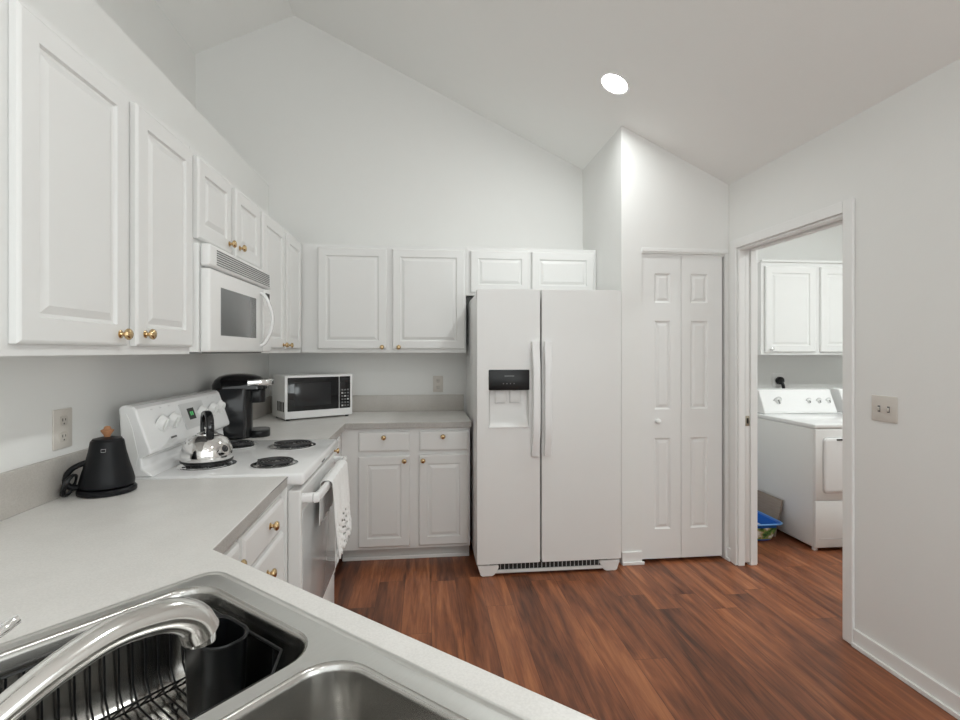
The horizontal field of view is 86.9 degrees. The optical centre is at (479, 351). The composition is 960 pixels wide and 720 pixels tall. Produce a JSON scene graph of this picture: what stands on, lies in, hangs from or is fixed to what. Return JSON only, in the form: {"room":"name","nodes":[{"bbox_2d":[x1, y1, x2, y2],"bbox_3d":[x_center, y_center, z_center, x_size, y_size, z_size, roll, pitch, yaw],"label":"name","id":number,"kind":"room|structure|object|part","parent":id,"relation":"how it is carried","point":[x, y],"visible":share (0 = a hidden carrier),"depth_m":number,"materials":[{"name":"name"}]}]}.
{"room":"kitchen","nodes":[
{"label":"kitchen","id":0,"kind":"room"},
{"bbox_2d":[0,0,268,472],"bbox_3d":[-1.470,0.067,0.314,0.524,2.627,7.000,0,0,-6],"label":"wall","id":1,"kind":"structure","parent":0,"point":[95,387],"depth_m":1.88,"materials":[{"name":"paint"}]},
{"bbox_2d":[0,448,87,520],"bbox_3d":[-1.228,0.399,0.610,0.020,0.127,2.416,0,0,-6],"label":"backsplash","id":2,"kind":"structure","parent":1,"relation":"attached to","point":[22,489],"depth_m":1.50,"materials":[{"name":"laminate"}]},
{"bbox_2d":[52,408,71,450],"bbox_3d":[-1.348,0.250,1.638,0.008,0.128,0.086,0,0,-6],"label":"wall outlet","id":3,"kind":"object","parent":1,"relation":"attached to","point":[61,418],"visible":1,"depth_m":1.63,"materials":[{"name":"beige plastic"}]},
{"bbox_2d":[60,431,67,441],"bbox_3d":[-1.345,0.276,1.638,0.003,0.032,0.036,0,0,-6],"label":"receptacle","id":4,"kind":"object","parent":3,"relation":"attached to","point":[63,434],"depth_m":1.64,"materials":[{"name":"beige plastic"}]},
{"bbox_2d":[60,415,67,425],"bbox_3d":[-1.345,0.224,1.638,0.003,0.032,0.036,0,0,-6],"label":"receptacle","id":5,"kind":"object","parent":3,"relation":"attached to","point":[63,418],"depth_m":1.64,"materials":[{"name":"beige plastic"}]},
{"bbox_2d":[0,0,192,355],"bbox_3d":[-1.140,-0.372,1.379,0.360,0.763,0.927,0,0,-6],"label":"upper cabinet","id":6,"kind":"object","parent":1,"relation":"attached to","point":[96,190],"visible":1,"depth_m":1.25,"materials":[{"name":"white wood"}]},
{"bbox_3d":[-0.984,-0.372,1.242,0.020,0.711,0.394,0,0,-6],"label":"door","id":7,"kind":"part","parent":6,"relation":"part of","materials":[{"name":"white wood"}]},
{"bbox_3d":[-0.976,-0.047,1.399,0.030,0.032,0.032,0,0,-6],"label":"knob","id":8,"kind":"part","parent":6,"relation":"part of","materials":[{"name":"gold metal"}]},
{"bbox_3d":[-0.990,-0.051,1.523,0.030,0.032,0.032,0,0,-6],"label":"knob","id":9,"kind":"part","parent":6,"relation":"part of","materials":[{"name":"gold metal"}]},
{"bbox_3d":[-1.030,-0.372,1.658,0.020,0.711,0.363,0,0,-6],"label":"door","id":10,"kind":"part","parent":6,"relation":"part of","materials":[{"name":"white wood"}]},
{"bbox_2d":[189,146,259,267],"bbox_3d":[-1.232,-0.579,2.220,0.360,0.349,0.760,0,0,-6],"label":"upper cabinet","id":11,"kind":"object","parent":1,"relation":"attached to","point":[225,218],"visible":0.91,"depth_m":2.12,"materials":[{"name":"white wood"}]},
{"bbox_3d":[-1.072,-0.574,2.044,0.020,0.306,0.330,0,0,-6],"label":"door","id":12,"kind":"part","parent":11,"relation":"part of","materials":[{"name":"white wood"}]},
{"bbox_2d":[189,243,273,353],"bbox_3d":[-1.192,-0.195,2.218,0.440,0.408,0.748,0,0,-6],"label":"microwave","id":13,"kind":"object","parent":11,"relation":"attached to","point":[233,312],"visible":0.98,"depth_m":2.03,"materials":[{"name":"white plastic"}]},
{"bbox_3d":[-1.045,-0.153,2.171,0.037,0.311,0.623,0,0,-6],"label":"door","id":14,"kind":"part","parent":13,"relation":"part of","materials":[{"name":"white plastic"}]},
{"bbox_3d":[-1.052,-0.357,2.234,0.037,0.084,0.748,0,0,-6],"label":"vent panel","id":15,"kind":"part","parent":13,"relation":"part of","materials":[{"name":"white plastic"}]},
{"bbox_3d":[-1.086,-0.153,2.545,0.037,0.311,0.121,0,0,-6],"label":"control panel","id":16,"kind":"part","parent":13,"relation":"part of","materials":[{"name":"white plastic"}]},
{"bbox_3d":[-1.031,-0.155,2.450,0.067,0.268,0.030,0,0,-11],"label":"handle","id":17,"kind":"part","parent":13,"relation":"part of","materials":[{"name":"white plastic"}]},
{"bbox_3d":[-1.062,-0.461,2.179,0.030,0.032,0.032,0,0,-6],"label":"knob","id":18,"kind":"part","parent":11,"relation":"part of","materials":[{"name":"gold metal"}]},
{"bbox_3d":[-1.075,-0.467,2.301,0.030,0.032,0.032,0,0,-6],"label":"knob","id":19,"kind":"part","parent":11,"relation":"part of","materials":[{"name":"gold metal"}]},
{"bbox_3d":[-1.114,-0.574,2.424,0.020,0.306,0.333,0,0,-6],"label":"door","id":20,"kind":"part","parent":11,"relation":"part of","materials":[{"name":"white wood"}]},
{"bbox_2d":[253,396,270,419],"bbox_3d":[-1.511,0.400,3.188,0.020,0.125,1.232,0,0,-6],"label":"backsplash","id":21,"kind":"structure","parent":1,"relation":"attached to","point":[261,409],"depth_m":3.60,"materials":[{"name":"laminate"}]},
{"bbox_2d":[258,206,300,352],"bbox_3d":[-1.324,-0.372,3.054,0.360,0.763,0.914,0,0,-6],"label":"upper cabinet","id":22,"kind":"object","parent":1,"relation":"attached to","point":[280,252],"visible":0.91,"depth_m":2.99,"materials":[{"name":"white wood"}]},
{"bbox_3d":[-1.160,-0.372,2.843,0.020,0.711,0.415,0,0,-6],"label":"door","id":23,"kind":"part","parent":22,"relation":"part of","materials":[{"name":"white wood"}]},
{"bbox_3d":[-1.208,-0.372,3.281,0.020,0.711,0.358,0,0,-6],"label":"door","id":24,"kind":"part","parent":22,"relation":"part of","materials":[{"name":"white wood"}]},
{"bbox_2d":[94,0,195,107],"bbox_3d":[-1.786,-1.706,0.329,0.100,1.121,7.100,0,0,-6],"label":"wall","id":25,"kind":"structure","parent":0,"point":[143,22],"depth_m":3.24,"materials":[{"name":"paint"}]},
{"bbox_2d":[196,15,582,412],"bbox_3d":[-0.279,-0.608,4.016,3.699,3.978,0.100,0,0,-6],"label":"wall","id":26,"kind":"structure","parent":0,"point":[348,147],"depth_m":3.90,"materials":[{"name":"paint"}]},
{"bbox_2d":[271,394,463,412],"bbox_3d":[-0.858,0.400,3.891,1.471,0.125,0.020,0,0,-6],"label":"backsplash","id":27,"kind":"structure","parent":26,"relation":"attached to","point":[449,402],"depth_m":3.91,"materials":[{"name":"laminate"}]},
{"bbox_2d":[302,243,465,352],"bbox_3d":[-0.689,-0.372,3.733,1.150,0.763,0.368,0,0,-6],"label":"upper cabinet","id":28,"kind":"object","parent":26,"relation":"attached to","point":[356,298],"visible":1,"depth_m":3.58,"materials":[{"name":"white wood"}]},
{"bbox_3d":[-0.896,-0.372,3.566,0.476,0.711,0.020,0,0,-6],"label":"door","id":29,"kind":"part","parent":28,"relation":"part of","materials":[{"name":"white wood"}]},
{"bbox_3d":[-0.367,-0.372,3.624,0.514,0.711,0.020,0,0,-6],"label":"door","id":30,"kind":"part","parent":28,"relation":"part of","materials":[{"name":"white wood"}]},
{"bbox_2d":[433,376,442,391],"bbox_3d":[-0.328,0.255,3.956,0.078,0.126,0.008,0,0,-6],"label":"wall outlet","id":31,"kind":"object","parent":26,"relation":"attached to","point":[437,380],"visible":1,"depth_m":3.95,"materials":[{"name":"beige plastic"}]},
{"bbox_2d":[466,247,595,299],"bbox_3d":[0.364,-0.579,3.864,0.968,0.349,0.338,0,0,-6],"label":"upper cabinet","id":32,"kind":"object","parent":26,"relation":"attached to","point":[486,268],"visible":0.74,"depth_m":3.70,"materials":[{"name":"white wood"}]},
{"bbox_3d":[0.145,-0.576,3.680,0.432,0.303,0.020,0,0,-6],"label":"door","id":33,"kind":"part","parent":32,"relation":"part of","materials":[{"name":"white wood"}]},
{"bbox_3d":[0.611,-0.576,3.731,0.468,0.303,0.020,0,0,-6],"label":"door","id":34,"kind":"part","parent":32,"relation":"part of","materials":[{"name":"white wood"}]},
{"bbox_2d":[154,0,959,184],"bbox_3d":[0.112,-1.857,0.537,3.919,1.620,7.100,0,0,-6],"label":"ceiling","id":35,"kind":"structure","parent":0,"point":[728,88],"depth_m":2.77,"materials":[{"name":"paint"}]},
{"bbox_2d":[600,72,629,93],"bbox_3d":[0.778,-1.544,2.923,0.160,0.081,0.176,0,0,-3],"label":"recessed light","id":36,"kind":"object","parent":35,"relation":"in","point":[615,83],"visible":1,"depth_m":2.92,"materials":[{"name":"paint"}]},
{"bbox_2d":[583,132,615,289],"bbox_3d":[0.917,-0.061,3.741,0.100,2.883,0.707,0,0,-6],"label":"wall","id":37,"kind":"structure","parent":0,"point":[599,176],"depth_m":3.61,"materials":[{"name":"paint"}]},
{"bbox_2d":[334,529,957,719],"bbox_3d":[1.176,1.431,0.830,6.050,0.100,7.450,0,0,-6],"label":"floor","id":38,"kind":"structure","parent":0,"point":[703,637],"depth_m":2.52,"materials":[{"name":"brown wood"}]},
{"bbox_2d":[119,390,346,602],"bbox_3d":[-1.013,0.788,2.235,0.744,1.185,0.758,0,0,-6],"label":"range","id":39,"kind":"object","parent":38,"relation":"on","point":[154,432],"visible":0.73,"depth_m":2.01,"materials":[{"name":"white metal"}]},
{"bbox_3d":[-1.226,0.277,1.959,0.042,0.066,0.068,0,0,-6],"label":"knob","id":40,"kind":"part","parent":39,"relation":"part of","materials":[{"name":"white plastic"}]},
{"bbox_3d":[-1.236,0.277,2.048,0.042,0.066,0.068,0,0,-6],"label":"knob","id":41,"kind":"part","parent":39,"relation":"part of","materials":[{"name":"white plastic"}]},
{"bbox_3d":[-1.266,0.279,2.246,0.040,0.108,0.220,0,0,-6],"label":"clock panel","id":42,"kind":"part","parent":39,"relation":"part of","materials":[{"name":"white plastic"}]},
{"bbox_3d":[-1.265,0.274,2.310,0.040,0.059,0.061,0,0,-6],"label":"knob","id":43,"kind":"part","parent":39,"relation":"part of","materials":[{"name":"white plastic"}]},
{"bbox_2d":[179,410,233,465],"bbox_3d":[-1.093,0.338,2.030,0.192,0.201,0.191,0,0,-15],"label":"tea kettle","id":44,"kind":"object","parent":39,"relation":"on","point":[208,446],"visible":1,"depth_m":1.97,"materials":[{"name":"metal"}]},
{"bbox_3d":[-1.093,0.317,2.030,0.077,0.032,0.077,0,0,-38],"label":"lid","id":45,"kind":"part","parent":44,"relation":"part of","materials":[{"name":"metal"}]},
{"bbox_3d":[-1.093,0.291,2.030,0.029,0.108,0.144,0,0,-38],"label":"handle","id":46,"kind":"part","parent":44,"relation":"part of","materials":[{"name":"black plastic"}]},
{"bbox_3d":[-1.013,0.391,1.983,0.062,0.058,0.043,0,0,32],"label":"spout","id":47,"kind":"part","parent":44,"relation":"part of","materials":[{"name":"metal"}]},
{"bbox_3d":[-1.278,0.274,2.429,0.042,0.066,0.068,0,0,-6],"label":"knob","id":48,"kind":"part","parent":39,"relation":"part of","materials":[{"name":"white plastic"}]},
{"bbox_3d":[-1.288,0.274,2.514,0.042,0.066,0.068,0,0,-6],"label":"knob","id":49,"kind":"part","parent":39,"relation":"part of","materials":[{"name":"white plastic"}]},
{"bbox_2d":[135,439,337,484],"bbox_3d":[-1.040,0.478,2.233,0.690,0.045,0.756,0,0,-6],"label":"cooktop","id":50,"kind":"object","parent":39,"relation":"in","point":[297,459],"depth_m":2.03,"materials":[{"name":"white metal"}]},
{"bbox_3d":[-0.736,0.834,2.266,0.048,0.623,0.742,0,0,-6],"label":"oven door","id":51,"kind":"part","parent":39,"relation":"part of","materials":[{"name":"white metal"}]},
{"bbox_3d":[-0.680,0.559,2.272,0.074,0.038,0.710,0,0,-6],"label":"handle","id":52,"kind":"part","parent":39,"relation":"part of","materials":[{"name":"white metal"}]},
{"bbox_3d":[-0.738,1.241,2.266,0.042,0.170,0.742,0,0,-6],"label":"storage drawer","id":53,"kind":"part","parent":39,"relation":"part of","materials":[{"name":"white metal"}]},
{"bbox_2d":[319,460,351,562],"bbox_3d":[-0.648,0.707,2.311,0.092,0.347,0.428,0,0,-6],"label":"dish towel","id":54,"kind":"object","parent":39,"relation":"hanging from","point":[338,494],"visible":0.94,"depth_m":2.24,"materials":[{"name":"fabric"}]},
{"bbox_2d":[223,494,283,579],"bbox_3d":[-0.992,0.942,1.511,0.684,0.878,0.676,0,0,-6],"label":"base cabinet","id":55,"kind":"object","parent":38,"relation":"on","point":[260,546],"visible":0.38,"depth_m":1.65,"materials":[{"name":"white wood"}]},
{"bbox_3d":[-0.668,0.589,1.321,0.020,0.108,0.188,0,0,-6],"label":"drawer","id":56,"kind":"part","parent":55,"relation":"part of","materials":[{"name":"white wood"}]},
{"bbox_3d":[-0.713,0.898,1.542,0.018,0.790,0.676,0,0,-6],"label":"frame","id":57,"kind":"part","parent":55,"relation":"part of","materials":[{"name":"white wood"}]},
{"bbox_3d":[-0.704,0.589,1.650,0.020,0.108,0.414,0,0,-6],"label":"drawer","id":58,"kind":"part","parent":55,"relation":"part of","materials":[{"name":"white wood"}]},
{"bbox_3d":[-0.704,0.750,1.650,0.020,0.182,0.414,0,0,-6],"label":"drawer","id":59,"kind":"part","parent":55,"relation":"part of","materials":[{"name":"white wood"}]},
{"bbox_3d":[-0.679,0.726,1.656,0.030,0.032,0.032,0,0,-6],"label":"knob","id":60,"kind":"part","parent":55,"relation":"part of","materials":[{"name":"gold metal"}]},
{"bbox_3d":[-0.682,0.581,1.686,0.030,0.032,0.032,0,0,-6],"label":"knob","id":61,"kind":"part","parent":55,"relation":"part of","materials":[{"name":"gold metal"}]},
{"bbox_2d":[333,434,340,567],"bbox_3d":[-1.151,0.942,2.931,0.678,0.878,0.641,0,0,-6],"label":"base cabinet","id":62,"kind":"object","parent":38,"relation":"on","point":[337,450],"visible":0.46,"depth_m":3.00,"materials":[{"name":"white wood"}]},
{"bbox_3d":[-0.848,0.977,2.909,0.020,0.592,0.470,0,0,-6],"label":"door","id":63,"kind":"part","parent":62,"relation":"part of","materials":[{"name":"white wood"}]},
{"bbox_3d":[-0.848,0.589,2.909,0.020,0.127,0.470,0,0,-6],"label":"drawer","id":64,"kind":"part","parent":62,"relation":"part of","materials":[{"name":"white wood"}]},
{"bbox_2d":[341,427,469,560],"bbox_3d":[-0.513,0.942,3.606,0.836,0.878,0.660,0,0,-6],"label":"base cabinet","id":65,"kind":"object","parent":38,"relation":"on","point":[409,488],"visible":0.99,"depth_m":3.32,"materials":[{"name":"white wood"}]},
{"bbox_2d":[230,394,470,440],"bbox_3d":[-0.790,0.419,3.278,1.473,0.163,1.253,0,0,-6],"label":"countertop","id":66,"kind":"structure","parent":65,"relation":"on","point":[368,411],"depth_m":3.49,"materials":[{"name":"laminate"}]},
{"bbox_2d":[212,373,273,439],"bbox_3d":[-1.281,0.291,2.748,0.301,0.342,0.245,0,0,-22],"label":"coffee maker","id":67,"kind":"object","parent":66,"relation":"on","point":[239,391],"visible":0.96,"depth_m":2.65,"materials":[{"name":"black plastic"}]},
{"bbox_3d":[-1.295,0.322,2.632,0.150,0.256,0.039,0,0,-22],"label":"water tank","id":68,"kind":"part","parent":67,"relation":"part of","materials":[{"name":"black plastic"}]},
{"bbox_3d":[-1.206,0.168,2.793,0.128,0.035,0.219,0,0,-22],"label":"handle","id":69,"kind":"part","parent":67,"relation":"part of","materials":[{"name":"silver metal"}]},
{"bbox_2d":[251,429,269,437],"bbox_3d":[-1.216,0.444,2.792,0.111,0.036,0.172,0,0,-22],"label":"drip tray","id":70,"kind":"object","parent":67,"relation":"on","point":[255,433],"depth_m":2.72,"materials":[{"name":"black plastic"}]},
{"bbox_2d":[272,373,351,420],"bbox_3d":[-1.184,0.312,3.587,0.476,0.300,0.286,0,0,-38],"label":"microwave","id":71,"kind":"object","parent":66,"relation":"on","point":[294,396],"visible":1,"depth_m":3.46,"materials":[{"name":"white plastic"}]},
{"bbox_3d":[-1.131,0.288,3.453,0.354,0.224,0.006,0,0,-38],"label":"door","id":72,"kind":"part","parent":71,"relation":"part of","materials":[{"name":"black glass"}]},
{"bbox_3d":[-0.957,0.288,3.590,0.080,0.224,0.006,0,0,-38],"label":"control panel","id":73,"kind":"part","parent":71,"relation":"part of","materials":[{"name":"black plastic"}]},
{"bbox_3d":[-0.624,0.977,3.302,0.331,0.592,0.020,0,0,-6],"label":"door","id":74,"kind":"part","parent":65,"relation":"part of","materials":[{"name":"white wood"}]},
{"bbox_3d":[-0.623,0.589,3.302,0.329,0.127,0.020,0,0,-6],"label":"drawer","id":75,"kind":"part","parent":65,"relation":"part of","materials":[{"name":"white wood"}]},
{"bbox_3d":[-0.488,1.370,3.378,0.836,0.022,0.012,0,0,-6],"label":"shoe moulding","id":76,"kind":"part","parent":65,"relation":"part of","materials":[{"name":"paint"}]},
{"bbox_3d":[-0.237,0.589,3.345,0.323,0.127,0.020,0,0,-6],"label":"drawer","id":77,"kind":"part","parent":65,"relation":"part of","materials":[{"name":"white wood"}]},
{"bbox_3d":[-0.238,0.977,3.345,0.326,0.592,0.020,0,0,-6],"label":"door","id":78,"kind":"part","parent":65,"relation":"part of","materials":[{"name":"white wood"}]},
{"bbox_2d":[466,288,620,576],"bbox_3d":[0.392,0.498,3.530,0.911,1.763,0.891,0,0,-6],"label":"refrigerator","id":79,"kind":"object","parent":38,"relation":"on","point":[543,367],"visible":1,"depth_m":3.14,"materials":[{"name":"white metal"}]},
{"bbox_3d":[0.173,0.460,3.141,0.390,1.686,0.062,0,0,-6],"label":"freezer door","id":80,"kind":"part","parent":79,"relation":"part of","materials":[{"name":"white metal"}]},
{"bbox_3d":[0.177,0.176,3.122,0.254,0.126,0.036,0,0,-6],"label":"dispenser panel","id":81,"kind":"part","parent":79,"relation":"part of","materials":[{"name":"black plastic"}]},
{"bbox_3d":[0.342,0.292,3.103,0.050,0.705,0.053,0,0,-6],"label":"handle","id":82,"kind":"part","parent":79,"relation":"part of","materials":[{"name":"white plastic"}]},
{"bbox_3d":[0.416,0.292,3.111,0.050,0.705,0.053,0,0,-6],"label":"handle","id":83,"kind":"part","parent":79,"relation":"part of","materials":[{"name":"white plastic"}]},
{"bbox_3d":[0.632,0.460,3.191,0.508,1.686,0.062,0,0,-6],"label":"door","id":84,"kind":"part","parent":79,"relation":"part of","materials":[{"name":"white metal"}]},
{"bbox_2d":[757,490,782,536],"bbox_3d":[2.196,1.247,4.046,0.074,0.268,0.540,0,0,-6],"label":"wooden board","id":85,"kind":"object","parent":38,"relation":"on","point":[767,504],"visible":0.43,"depth_m":3.89,"materials":[{"name":"beige wood"}]},
{"bbox_2d":[757,510,782,540],"bbox_3d":[1.960,1.311,3.864,0.438,0.140,0.484,0,0,-6],"label":"box","id":86,"kind":"object","parent":38,"relation":"on","point":[766,524],"visible":0.3,"depth_m":3.68,"materials":[{"name":"blue plastic"}]},
{"bbox_2d":[757,388,842,549],"bbox_3d":[2.608,0.845,3.881,0.690,1.072,0.746,0,0,-6],"label":"dryer","id":87,"kind":"object","parent":38,"relation":"on","point":[800,430],"visible":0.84,"depth_m":3.68,"materials":[{"name":"white metal"}]},
{"bbox_3d":[2.607,0.519,3.890,0.690,0.033,0.730,0,0,-6],"label":"panel","id":88,"kind":"part","parent":87,"relation":"part of","materials":[{"name":"white metal"}]},
{"bbox_3d":[2.646,1.197,3.534,0.678,0.320,0.014,0,0,-6],"label":"panel","id":89,"kind":"part","parent":87,"relation":"part of","materials":[{"name":"white metal"}]},
{"bbox_3d":[2.646,0.783,3.534,0.678,0.491,0.014,0,0,-6],"label":"panel","id":90,"kind":"part","parent":87,"relation":"part of","materials":[{"name":"white metal"}]},
{"bbox_3d":[2.648,0.787,3.519,0.562,0.377,0.015,0,0,-6],"label":"door","id":91,"kind":"part","parent":87,"relation":"part of","materials":[{"name":"white metal"}]},
{"bbox_2d":[831,388,842,413],"bbox_3d":[3.320,0.845,3.967,0.690,1.072,0.731,0,0,-6],"label":"washing machine","id":92,"kind":"object","parent":38,"relation":"on","point":[837,393],"visible":0.02,"depth_m":4.21,"materials":[{"name":"white metal"}]},
{"bbox_3d":[-0.205,0.942,0.287,1.924,0.878,1.780,0,0,-6],"label":"cabinet","id":93,"kind":"object","parent":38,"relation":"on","visible":0},
{"bbox_2d":[0,448,595,719],"bbox_3d":[-0.246,0.418,0.639,1.979,0.165,2.572,0,0,-6],"label":"countertop","id":94,"kind":"structure","parent":93,"relation":"on","point":[63,559],"depth_m":1.17,"materials":[{"name":"laminate"}]},
{"bbox_2d":[59,474,77,497],"bbox_3d":[-1.299,0.425,1.604,0.036,0.072,0.068,0,0,-6],"label":"power cord","id":95,"kind":"object","parent":94,"relation":"on","point":[62,493],"visible":1,"depth_m":1.59,"materials":[{"name":"black plastic"}]},
{"bbox_2d":[62,426,136,497],"bbox_3d":[-1.232,0.354,1.670,0.176,0.217,0.164,0,0,14],"label":"electric kettle","id":96,"kind":"object","parent":94,"relation":"on","point":[107,471],"visible":0.89,"depth_m":1.62,"materials":[{"name":"black metal"}]},
{"bbox_3d":[-1.301,0.399,1.631,0.069,0.097,0.022,0,0,-26],"label":"handle","id":97,"kind":"part","parent":96,"relation":"part of","materials":[{"name":"black plastic"}]},
{"bbox_3d":[-1.226,0.285,1.668,0.084,0.009,0.084,0,0,-26],"label":"lid","id":98,"kind":"part","parent":96,"relation":"part of","materials":[{"name":"black plastic"}]},
{"bbox_3d":[-1.226,0.263,1.668,0.037,0.036,0.037,0,0,-26],"label":"lid knob","id":99,"kind":"part","parent":96,"relation":"part of","materials":[{"name":"brown wood"}]},
{"bbox_2d":[0,597,218,719],"bbox_3d":[-0.419,0.358,0.517,0.250,0.196,0.357,0,0,35],"label":"faucet","id":100,"kind":"object","parent":94,"relation":"on","point":[194,622],"visible":1,"depth_m":0.56,"materials":[{"name":"silver metal"}]},
{"bbox_3d":[-0.481,0.303,0.447,0.018,0.086,0.123,0,0,25],"label":"lever","id":101,"kind":"part","parent":100,"relation":"part of","materials":[{"name":"silver metal"}]},
{"bbox_2d":[0,572,529,719],"bbox_3d":[-0.373,0.541,0.591,0.850,0.170,0.570,0,0,35],"label":"sink","id":102,"kind":"object","parent":94,"relation":"in","point":[324,671],"visible":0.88,"depth_m":0.80,"materials":[{"name":"silver metal"}]},
{"bbox_2d":[0,608,282,719],"bbox_3d":[-0.512,0.554,0.757,0.325,0.141,0.334,0,0,35],"label":"dish rack","id":103,"kind":"object","parent":102,"relation":"in","point":[274,664],"visible":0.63,"depth_m":0.86,"materials":[{"name":"black plastic"}]},
{"bbox_2d":[184,615,248,718],"bbox_3d":[-0.447,0.542,0.859,0.118,0.139,0.080,0,0,35],"label":"utensil holder","id":104,"kind":"object","parent":103,"relation":"in","point":[215,672],"visible":0.66,"depth_m":0.82,"materials":[{"name":"black plastic"}]},
{"bbox_2d":[0,586,307,719],"bbox_3d":[-0.507,0.541,0.747,0.384,0.169,0.379,0,0,35],"label":"basin","id":105,"kind":"object","parent":102,"relation":"in","point":[281,695],"depth_m":0.86,"materials":[{"name":"silver metal"}]},
{"bbox_2d":[219,660,467,719],"bbox_3d":[-0.177,0.541,0.512,0.374,0.169,0.379,0,0,35],"label":"basin","id":106,"kind":"object","parent":102,"relation":"in","point":[302,689],"depth_m":0.71,"materials":[{"name":"silver metal"}]},
{"bbox_2d":[616,126,728,563],"bbox_3d":[1.279,-0.061,3.375,0.740,2.883,0.100,0,0,-6],"label":"wall","id":107,"kind":"structure","parent":0,"point":[663,200],"depth_m":3.31,"materials":[{"name":"paint"}]},
{"bbox_2d":[622,551,644,565],"bbox_3d":[0.991,1.340,3.281,0.146,0.082,0.024,0,0,-6],"label":"baseboard","id":108,"kind":"structure","parent":107,"relation":"attached to","point":[633,557],"depth_m":3.28,"materials":[{"name":"paint"}]},
{"bbox_2d":[642,255,721,558],"bbox_3d":[1.333,0.364,3.343,0.559,1.990,0.067,0,0,-6],"label":"door","id":109,"kind":"structure","parent":107,"relation":"in","point":[682,295],"depth_m":3.34,"materials":[{"name":"white wood"}]},
{"bbox_2d":[642,248,727,256],"bbox_3d":[1.347,-0.652,3.360,0.598,0.046,0.064,0,0,-6],"label":"trim","id":110,"kind":"structure","parent":107,"relation":"attached to","point":[643,249],"depth_m":3.33,"materials":[{"name":"paint"}]},
{"bbox_2d":[757,224,842,391],"bbox_3d":[2.712,0.071,4.686,2.155,2.620,0.120,0,0,-6],"label":"wall","id":111,"kind":"structure","parent":0,"point":[800,371],"depth_m":4.66,"materials":[{"name":"paint"}]},
{"bbox_2d":[772,373,783,386],"bbox_3d":[2.719,0.261,4.623,0.120,0.120,0.006,0,0,-6],"label":"dryer outlet","id":112,"kind":"object","parent":111,"relation":"attached to","point":[774,375],"visible":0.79,"depth_m":4.62,"materials":[{"name":"white plastic"}]},
{"bbox_2d":[775,377,784,387],"bbox_3d":[2.723,0.448,4.584,0.072,0.436,0.068,0,0,-6],"label":"plug","id":113,"kind":"object","parent":111,"relation":"attached to","point":[779,380],"visible":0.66,"depth_m":4.57,"materials":[{"name":"black plastic"}]},
{"bbox_2d":[757,259,842,354],"bbox_3d":[2.858,-0.372,4.457,1.025,0.802,0.364,0,0,-6],"label":"upper cabinet","id":114,"kind":"object","parent":111,"relation":"attached to","point":[800,302],"visible":0.61,"depth_m":4.29,"materials":[{"name":"white wood"}]},
{"bbox_3d":[2.625,-0.355,4.288,0.459,0.724,0.020,0,0,-6],"label":"door","id":115,"kind":"part","parent":114,"relation":"part of","materials":[{"name":"white wood"}]},
{"bbox_3d":[2.873,-0.763,4.324,1.025,0.020,0.030,0,0,-6],"label":"crown rail","id":116,"kind":"part","parent":114,"relation":"part of","materials":[{"name":"white wood"}]},
{"bbox_3d":[3.127,-0.355,4.343,0.459,0.724,0.020,0,0,-6],"label":"door","id":117,"kind":"part","parent":114,"relation":"part of","materials":[{"name":"white wood"}]},
{"bbox_2d":[729,59,959,694],"bbox_3d":[1.982,0.118,0.919,0.120,2.526,7.450,0,0,-6],"label":"wall","id":118,"kind":"structure","parent":0,"point":[898,158],"depth_m":2.13,"materials":[{"name":"paint"}]},
{"bbox_2d":[726,547,730,561],"bbox_3d":[1.643,1.340,3.344,0.024,0.082,0.039,0,0,-6],"label":"baseboard","id":119,"kind":"structure","parent":118,"relation":"attached to","point":[728,558],"depth_m":3.34,"materials":[{"name":"paint"}]},
{"bbox_2d":[745,249,749,561],"bbox_3d":[1.680,0.350,3.668,0.033,2.021,0.809,0,0,-6],"label":"door","id":120,"kind":"structure","parent":118,"relation":"in","point":[747,252],"depth_m":3.27,"materials":[{"name":"wood"}]},
{"bbox_2d":[738,214,842,565],"bbox_3d":[1.769,0.358,2.858,0.128,2.045,0.838,0,0,-6],"label":"trim","id":121,"kind":"structure","parent":118,"relation":"attached to","point":[805,230],"depth_m":3.26,"materials":[{"name":"paint"}]},
{"bbox_2d":[731,198,854,643],"bbox_3d":[1.701,0.330,2.851,0.016,2.102,0.952,0,0,-6],"label":"trim","id":122,"kind":"structure","parent":118,"relation":"attached to","point":[847,207],"depth_m":2.43,"materials":[{"name":"paint"}]},
{"bbox_2d":[872,395,897,423],"bbox_3d":[1.770,0.253,2.224,0.016,0.114,0.124,0,0,-6],"label":"light switch","id":123,"kind":"object","parent":118,"relation":"attached to","point":[884,408],"visible":1,"depth_m":2.22,"materials":[{"name":"beige plastic"}]},
{"bbox_2d":[851,629,959,719],"bbox_3d":[2.033,1.340,-0.208,0.024,0.082,5.199,0,0,-6],"label":"baseboard","id":124,"kind":"structure","parent":118,"relation":"attached to","point":[936,692],"depth_m":2.10,"materials":[{"name":"paint"}]}
]}

